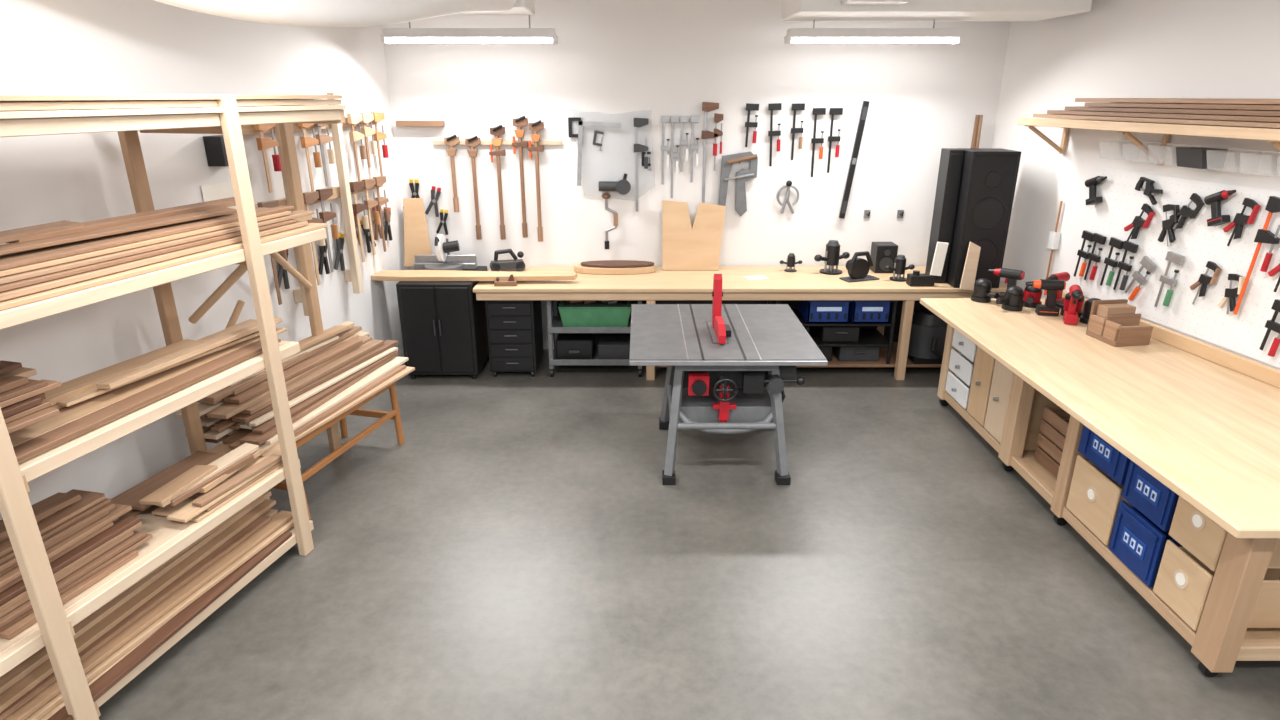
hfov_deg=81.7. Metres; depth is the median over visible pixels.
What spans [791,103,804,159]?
f-clamp
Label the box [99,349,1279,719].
floor
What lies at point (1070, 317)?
cordless drill
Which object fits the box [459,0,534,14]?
ceiling beam
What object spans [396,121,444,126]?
rail
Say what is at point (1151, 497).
storage bin
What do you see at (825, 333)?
tool case
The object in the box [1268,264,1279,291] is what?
clamp
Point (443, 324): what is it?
base cabinet
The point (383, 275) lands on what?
countertop
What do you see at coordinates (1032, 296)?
orbital sander
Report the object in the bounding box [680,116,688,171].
f-clamp
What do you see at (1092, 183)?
cordless drill
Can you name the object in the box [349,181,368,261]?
clamp
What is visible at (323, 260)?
clamp
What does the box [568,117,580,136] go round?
c-clamp
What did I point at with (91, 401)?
stack
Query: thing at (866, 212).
coat hook
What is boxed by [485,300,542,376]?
tool chest
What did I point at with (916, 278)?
power tool
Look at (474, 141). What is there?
clamp
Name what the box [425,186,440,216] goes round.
clamp
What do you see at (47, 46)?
wall
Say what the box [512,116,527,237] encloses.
clamp
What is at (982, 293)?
orbital sander
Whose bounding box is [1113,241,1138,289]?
f-clamp
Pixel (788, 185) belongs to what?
caliper
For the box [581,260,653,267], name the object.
serving board
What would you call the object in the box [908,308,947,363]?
shop vacuum
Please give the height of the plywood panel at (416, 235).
0.654 m
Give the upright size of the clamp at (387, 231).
0.318 m
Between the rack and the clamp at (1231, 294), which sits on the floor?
the rack
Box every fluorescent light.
[381,15,557,43]
[784,20,962,43]
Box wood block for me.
[1086,299,1152,346]
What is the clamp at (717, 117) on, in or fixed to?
hanging from the wall at (612, 61)
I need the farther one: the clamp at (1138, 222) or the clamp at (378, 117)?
the clamp at (378, 117)
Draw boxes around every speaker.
[870,242,897,272]
[925,148,1020,287]
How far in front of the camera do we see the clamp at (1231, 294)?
4.63 m
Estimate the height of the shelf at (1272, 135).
0.290 m
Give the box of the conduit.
[1046,201,1062,278]
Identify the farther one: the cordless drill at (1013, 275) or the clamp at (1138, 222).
the cordless drill at (1013, 275)
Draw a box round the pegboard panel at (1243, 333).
[1077,168,1279,367]
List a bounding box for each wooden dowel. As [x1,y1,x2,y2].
[971,115,979,147]
[975,115,982,147]
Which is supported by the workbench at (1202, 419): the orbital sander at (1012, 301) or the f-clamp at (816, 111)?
the orbital sander at (1012, 301)
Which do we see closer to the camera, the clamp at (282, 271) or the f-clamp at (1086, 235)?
the clamp at (282, 271)
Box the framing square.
[577,121,620,185]
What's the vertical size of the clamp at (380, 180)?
0.671 m
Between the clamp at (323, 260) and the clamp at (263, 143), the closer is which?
the clamp at (263, 143)
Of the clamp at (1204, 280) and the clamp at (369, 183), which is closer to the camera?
the clamp at (1204, 280)
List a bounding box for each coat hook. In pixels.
[864,210,870,217]
[897,210,903,217]
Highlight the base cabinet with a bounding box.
[396,266,488,378]
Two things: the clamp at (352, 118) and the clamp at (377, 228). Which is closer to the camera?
the clamp at (352, 118)
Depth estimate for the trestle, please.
5.21 m
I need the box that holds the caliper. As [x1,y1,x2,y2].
[777,180,798,213]
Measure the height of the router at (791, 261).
0.172 m
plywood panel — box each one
[403,198,431,266]
[662,200,725,269]
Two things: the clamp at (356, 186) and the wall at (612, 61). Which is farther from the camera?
the wall at (612, 61)
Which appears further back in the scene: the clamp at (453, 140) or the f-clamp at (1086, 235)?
the clamp at (453, 140)
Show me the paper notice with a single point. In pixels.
(223, 190)
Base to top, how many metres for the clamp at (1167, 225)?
0.285 m
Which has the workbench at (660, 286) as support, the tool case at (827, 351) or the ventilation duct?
the tool case at (827, 351)
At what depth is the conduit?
6.25 m
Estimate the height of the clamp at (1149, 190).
0.176 m
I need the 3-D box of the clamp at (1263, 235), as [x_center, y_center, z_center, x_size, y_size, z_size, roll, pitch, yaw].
[3.734,-0.606,4.431,0.064,0.730,0.160,-3,20,-7]
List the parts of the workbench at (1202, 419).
white drawer, white drawer, white drawer, cabinet door, cabinet door, plywood drawer, plywood drawer, plywood drawer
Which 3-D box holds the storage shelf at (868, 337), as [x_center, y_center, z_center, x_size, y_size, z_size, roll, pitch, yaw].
[1.820,-0.383,7.149,1.120,0.719,0.520,0,20,0]
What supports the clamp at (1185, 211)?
hanging from the pegboard panel at (1243, 333)
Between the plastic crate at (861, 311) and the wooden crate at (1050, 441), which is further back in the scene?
the plastic crate at (861, 311)
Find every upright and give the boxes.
[274,123,308,315]
[327,92,362,293]
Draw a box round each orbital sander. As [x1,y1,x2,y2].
[971,278,998,302]
[996,286,1023,310]
[1022,285,1042,307]
[1056,292,1084,317]
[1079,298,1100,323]
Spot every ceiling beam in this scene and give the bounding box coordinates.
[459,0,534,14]
[781,0,1091,20]
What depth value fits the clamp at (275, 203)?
5.16 m
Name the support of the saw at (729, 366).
on the floor
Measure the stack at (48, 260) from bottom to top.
0.207 m
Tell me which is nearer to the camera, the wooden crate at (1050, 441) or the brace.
the wooden crate at (1050, 441)
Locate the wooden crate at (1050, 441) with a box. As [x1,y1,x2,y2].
[1034,406,1069,477]
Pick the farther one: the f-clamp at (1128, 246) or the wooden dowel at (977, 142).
the wooden dowel at (977, 142)
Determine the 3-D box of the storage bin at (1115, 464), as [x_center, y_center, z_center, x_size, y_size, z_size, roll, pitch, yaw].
[2.884,0.492,4.143,0.612,0.244,0.414,0,20,0]
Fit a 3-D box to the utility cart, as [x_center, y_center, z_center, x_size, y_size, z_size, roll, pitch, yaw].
[-0.420,-0.304,7.167,0.880,0.799,0.580,0,20,0]
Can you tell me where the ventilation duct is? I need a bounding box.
[154,0,516,26]
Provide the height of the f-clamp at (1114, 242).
0.377 m
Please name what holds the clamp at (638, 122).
hanging from the wall at (612, 61)
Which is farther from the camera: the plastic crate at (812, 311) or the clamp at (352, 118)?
the plastic crate at (812, 311)
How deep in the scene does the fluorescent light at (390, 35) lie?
6.12 m
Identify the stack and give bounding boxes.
[0,94,345,118]
[0,197,327,310]
[0,489,152,639]
[0,491,293,719]
[9,317,286,463]
[110,443,282,522]
[1033,98,1279,127]
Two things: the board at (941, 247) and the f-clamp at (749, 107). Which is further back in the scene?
the f-clamp at (749, 107)
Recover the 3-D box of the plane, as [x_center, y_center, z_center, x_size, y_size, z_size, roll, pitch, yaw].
[-1.220,-0.726,6.708,0.200,0.100,0.060,-1,20,-4]
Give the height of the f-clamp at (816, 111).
0.635 m
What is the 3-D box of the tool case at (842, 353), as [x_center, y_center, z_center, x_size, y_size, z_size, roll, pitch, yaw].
[2.100,-0.116,7.234,0.380,0.158,0.400,0,20,0]
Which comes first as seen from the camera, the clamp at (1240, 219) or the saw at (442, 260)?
the clamp at (1240, 219)
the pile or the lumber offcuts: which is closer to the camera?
the lumber offcuts
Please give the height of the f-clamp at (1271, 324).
0.330 m
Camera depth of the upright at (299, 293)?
5.35 m
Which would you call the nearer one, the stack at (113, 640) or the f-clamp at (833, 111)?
the stack at (113, 640)
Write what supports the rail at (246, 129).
attached to the wall at (47, 46)
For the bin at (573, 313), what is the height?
0.256 m
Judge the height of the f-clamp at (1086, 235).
0.377 m
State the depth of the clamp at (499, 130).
7.09 m
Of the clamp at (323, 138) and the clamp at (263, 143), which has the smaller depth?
the clamp at (263, 143)
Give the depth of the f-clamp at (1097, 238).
5.77 m
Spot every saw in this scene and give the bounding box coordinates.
[413,234,476,270]
[629,274,827,484]
[839,251,879,281]
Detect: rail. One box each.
[241,117,374,135]
[254,185,382,210]
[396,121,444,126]
[433,140,561,144]
[1117,139,1279,170]
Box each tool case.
[814,326,859,341]
[818,347,832,360]
[832,347,879,360]
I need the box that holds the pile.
[176,321,414,456]
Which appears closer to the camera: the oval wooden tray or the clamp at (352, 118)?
the clamp at (352, 118)
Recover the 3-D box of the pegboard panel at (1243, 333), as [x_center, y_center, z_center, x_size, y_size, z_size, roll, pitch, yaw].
[3.740,-0.584,4.688,0.009,1.000,2.600,-2,20,-7]
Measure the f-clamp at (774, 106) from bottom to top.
0.578 m
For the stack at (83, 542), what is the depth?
3.14 m
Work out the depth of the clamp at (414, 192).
7.21 m
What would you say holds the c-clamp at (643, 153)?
hanging from the wall at (612, 61)
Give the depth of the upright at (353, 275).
6.10 m
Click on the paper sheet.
(759, 277)
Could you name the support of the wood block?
on the workbench at (1202, 419)
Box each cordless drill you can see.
[988,268,1024,297]
[1025,279,1065,315]
[1045,272,1069,304]
[1063,284,1082,324]
[1085,176,1106,204]
[1204,190,1235,225]
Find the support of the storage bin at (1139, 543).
on the workbench at (1202, 419)
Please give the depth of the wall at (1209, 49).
5.63 m
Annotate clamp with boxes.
[254,124,281,192]
[257,200,286,304]
[275,249,289,288]
[298,123,321,191]
[303,191,324,284]
[314,123,335,185]
[316,188,338,271]
[318,239,329,274]
[334,233,344,270]
[346,113,366,180]
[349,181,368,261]
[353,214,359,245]
[359,113,377,167]
[360,219,375,252]
[361,178,379,254]
[371,112,388,175]
[372,206,381,239]
[373,176,390,251]
[383,207,392,240]
[409,179,419,197]
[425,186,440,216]
[436,209,447,234]
[444,134,459,211]
[465,135,481,239]
[489,124,505,239]
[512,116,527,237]
[528,120,543,241]
[634,118,647,211]
[701,102,718,202]
[714,113,723,170]
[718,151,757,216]
[1124,203,1154,240]
[1135,177,1162,204]
[1158,204,1179,246]
[1170,193,1204,228]
[1190,261,1221,304]
[1218,274,1244,313]
[1223,198,1260,245]
[1233,196,1279,314]
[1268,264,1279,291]
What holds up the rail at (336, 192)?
attached to the wall at (47, 46)
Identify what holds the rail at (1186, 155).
attached to the wall at (1209, 49)
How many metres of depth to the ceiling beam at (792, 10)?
5.54 m
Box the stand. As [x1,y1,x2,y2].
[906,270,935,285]
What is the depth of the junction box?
4.59 m
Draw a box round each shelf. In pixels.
[767,300,897,363]
[1017,117,1279,164]
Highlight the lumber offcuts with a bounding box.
[0,360,61,433]
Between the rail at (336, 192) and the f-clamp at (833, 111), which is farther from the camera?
the f-clamp at (833, 111)
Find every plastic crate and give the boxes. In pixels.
[798,300,851,322]
[849,300,892,322]
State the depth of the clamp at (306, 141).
5.52 m
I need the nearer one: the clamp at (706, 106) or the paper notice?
the paper notice
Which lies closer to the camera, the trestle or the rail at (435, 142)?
the trestle
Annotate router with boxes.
[780,253,801,271]
[814,240,849,274]
[885,255,914,281]
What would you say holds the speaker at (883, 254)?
on the workbench at (660, 286)
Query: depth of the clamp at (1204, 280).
4.81 m
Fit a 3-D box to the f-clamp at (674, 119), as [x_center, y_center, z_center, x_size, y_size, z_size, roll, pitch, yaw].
[0.331,-1.950,7.131,0.084,0.765,0.051,0,20,0]
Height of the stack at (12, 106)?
0.080 m
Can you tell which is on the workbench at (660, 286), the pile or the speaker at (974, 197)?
the speaker at (974, 197)
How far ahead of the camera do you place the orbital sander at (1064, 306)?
5.74 m
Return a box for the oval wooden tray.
[574,264,654,274]
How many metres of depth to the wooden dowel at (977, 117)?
6.97 m
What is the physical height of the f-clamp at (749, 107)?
0.396 m
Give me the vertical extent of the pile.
0.361 m
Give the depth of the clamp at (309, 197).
5.62 m
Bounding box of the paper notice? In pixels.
[201,181,235,208]
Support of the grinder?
attached to the wall at (612, 61)
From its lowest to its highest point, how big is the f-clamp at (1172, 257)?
0.397 m
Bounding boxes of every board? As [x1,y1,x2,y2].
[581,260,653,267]
[930,242,948,275]
[959,242,980,290]
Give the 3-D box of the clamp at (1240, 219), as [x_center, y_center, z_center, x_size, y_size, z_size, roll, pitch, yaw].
[3.713,-0.847,4.569,0.050,0.305,0.188,-2,20,-6]
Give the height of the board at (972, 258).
0.423 m
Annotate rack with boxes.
[0,97,345,719]
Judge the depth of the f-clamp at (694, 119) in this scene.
7.07 m
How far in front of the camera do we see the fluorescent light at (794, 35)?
6.12 m
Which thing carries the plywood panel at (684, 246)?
on the workbench at (660, 286)
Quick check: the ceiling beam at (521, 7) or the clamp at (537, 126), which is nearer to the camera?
the ceiling beam at (521, 7)
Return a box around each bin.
[558,300,631,326]
[1078,425,1129,484]
[1108,501,1182,586]
[1122,460,1178,530]
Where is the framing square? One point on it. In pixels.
(581, 124)
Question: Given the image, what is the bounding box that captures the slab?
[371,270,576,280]
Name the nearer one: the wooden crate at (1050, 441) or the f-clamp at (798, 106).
the wooden crate at (1050, 441)
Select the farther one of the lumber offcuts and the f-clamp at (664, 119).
the f-clamp at (664, 119)
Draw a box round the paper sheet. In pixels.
[744,275,768,279]
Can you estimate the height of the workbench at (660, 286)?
0.900 m
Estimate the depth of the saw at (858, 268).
6.88 m
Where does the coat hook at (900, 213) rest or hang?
attached to the wall at (612, 61)
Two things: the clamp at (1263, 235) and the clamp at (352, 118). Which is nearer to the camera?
the clamp at (1263, 235)
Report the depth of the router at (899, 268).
6.86 m
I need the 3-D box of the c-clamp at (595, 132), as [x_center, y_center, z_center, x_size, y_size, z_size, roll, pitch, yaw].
[-0.400,-2.101,7.089,0.109,0.189,0.026,1,20,2]
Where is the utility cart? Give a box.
[546,300,641,376]
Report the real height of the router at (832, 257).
0.310 m
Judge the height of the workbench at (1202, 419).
0.999 m
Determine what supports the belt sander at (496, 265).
on the workbench at (660, 286)
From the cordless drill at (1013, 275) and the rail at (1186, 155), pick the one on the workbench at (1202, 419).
the cordless drill at (1013, 275)
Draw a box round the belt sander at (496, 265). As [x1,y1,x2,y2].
[490,249,525,270]
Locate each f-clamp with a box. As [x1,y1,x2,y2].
[661,116,669,184]
[670,116,678,197]
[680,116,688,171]
[690,116,698,181]
[745,103,758,146]
[768,103,781,165]
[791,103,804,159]
[811,108,825,176]
[827,108,842,172]
[1074,230,1093,276]
[1084,233,1106,279]
[1100,237,1123,285]
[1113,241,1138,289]
[1125,256,1155,300]
[1154,251,1184,306]
[1259,299,1279,356]
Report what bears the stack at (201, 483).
in the rack
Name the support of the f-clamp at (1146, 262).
hanging from the pegboard panel at (1243, 333)
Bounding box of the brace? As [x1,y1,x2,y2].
[602,193,617,248]
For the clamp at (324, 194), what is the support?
hanging from the rail at (336, 192)
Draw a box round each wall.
[0,0,407,519]
[382,0,1010,348]
[991,0,1279,369]
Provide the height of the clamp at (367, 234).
0.322 m
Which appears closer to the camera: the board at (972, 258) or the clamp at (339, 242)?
the clamp at (339, 242)
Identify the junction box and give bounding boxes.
[203,135,228,166]
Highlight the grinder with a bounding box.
[598,173,630,194]
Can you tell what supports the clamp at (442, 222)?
attached to the wall at (612, 61)
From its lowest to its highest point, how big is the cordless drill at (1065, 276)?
0.278 m
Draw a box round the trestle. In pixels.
[222,382,404,519]
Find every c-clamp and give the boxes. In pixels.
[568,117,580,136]
[593,131,603,150]
[642,152,650,170]
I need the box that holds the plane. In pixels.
[494,274,516,285]
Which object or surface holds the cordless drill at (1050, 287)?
on the workbench at (1202, 419)
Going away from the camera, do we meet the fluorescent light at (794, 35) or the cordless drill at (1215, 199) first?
the cordless drill at (1215, 199)
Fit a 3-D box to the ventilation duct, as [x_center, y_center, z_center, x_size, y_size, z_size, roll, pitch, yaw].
[-1.796,-2.167,4.237,0.378,0.495,3.045,11,22,28]
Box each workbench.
[473,266,1006,379]
[920,290,1279,676]

